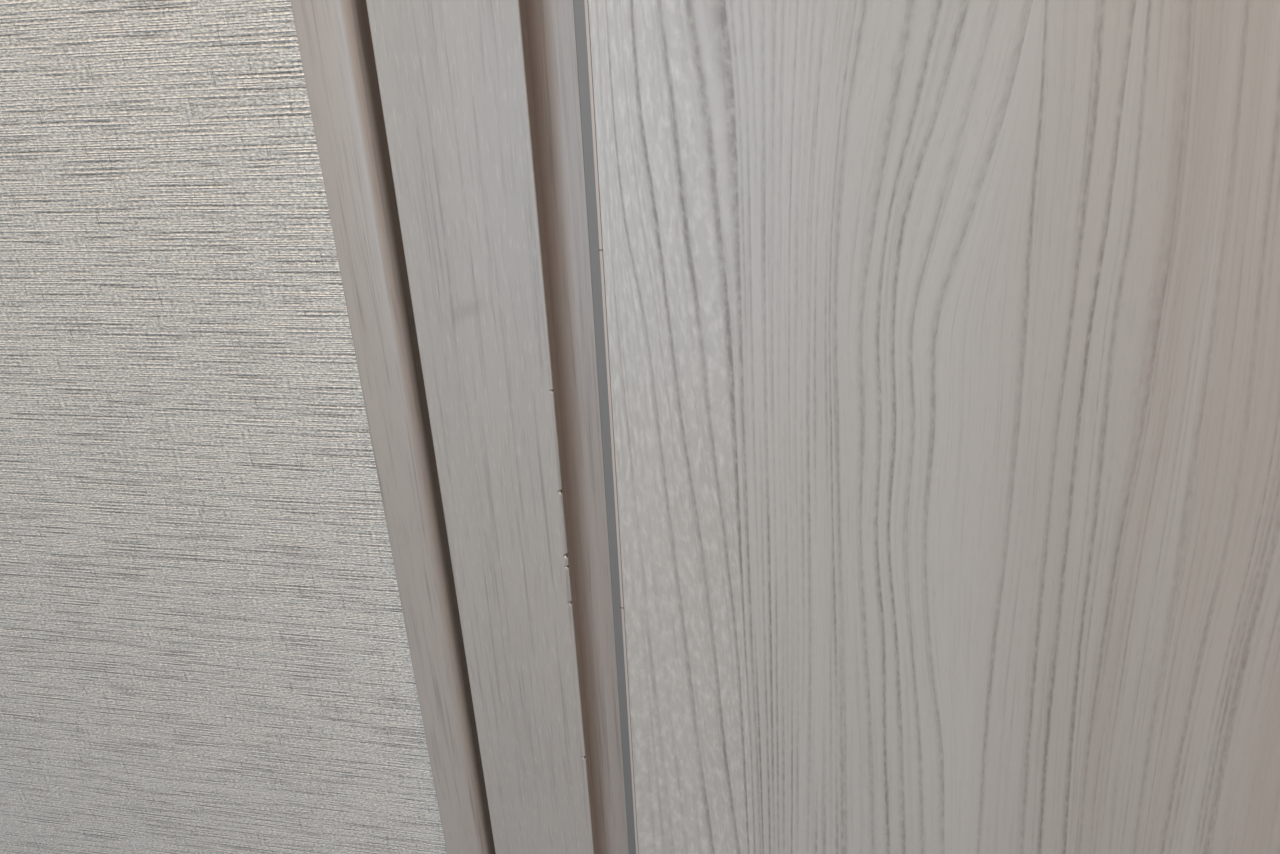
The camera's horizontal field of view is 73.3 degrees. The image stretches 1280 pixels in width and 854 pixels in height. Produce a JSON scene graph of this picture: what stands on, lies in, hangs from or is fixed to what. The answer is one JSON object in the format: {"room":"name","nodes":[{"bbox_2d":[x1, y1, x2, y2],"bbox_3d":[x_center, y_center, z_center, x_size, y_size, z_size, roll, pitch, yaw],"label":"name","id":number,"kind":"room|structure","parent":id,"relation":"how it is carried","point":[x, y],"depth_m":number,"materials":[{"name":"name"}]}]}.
{"room":"hallway","nodes":[
{"label":"hallway","id":0,"kind":"room"},
{"bbox_2d":[0,0,446,853],"bbox_3d":[-1.294,-0.053,0.633,2.426,2.400,0.113,2,24,10],"label":"wall","id":1,"kind":"structure","parent":0,"point":[204,647],"depth_m":0.39,"materials":[{"name":"paper"}]},
{"bbox_2d":[290,0,635,853],"bbox_3d":[-0.040,0.171,0.451,0.124,2.030,0.060,2,24,10],"label":"door frame","id":2,"kind":"structure","parent":1,"relation":"attached to","point":[486,106],"depth_m":0.34,"materials":[{"name":"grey wood"}]},
{"bbox_2d":[584,0,1279,853],"bbox_3d":[0.407,0.194,0.350,0.831,2.020,0.017,2,24,10],"label":"door","id":3,"kind":"structure","parent":1,"relation":"in","point":[942,337],"depth_m":0.31,"materials":[{"name":"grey wood"}]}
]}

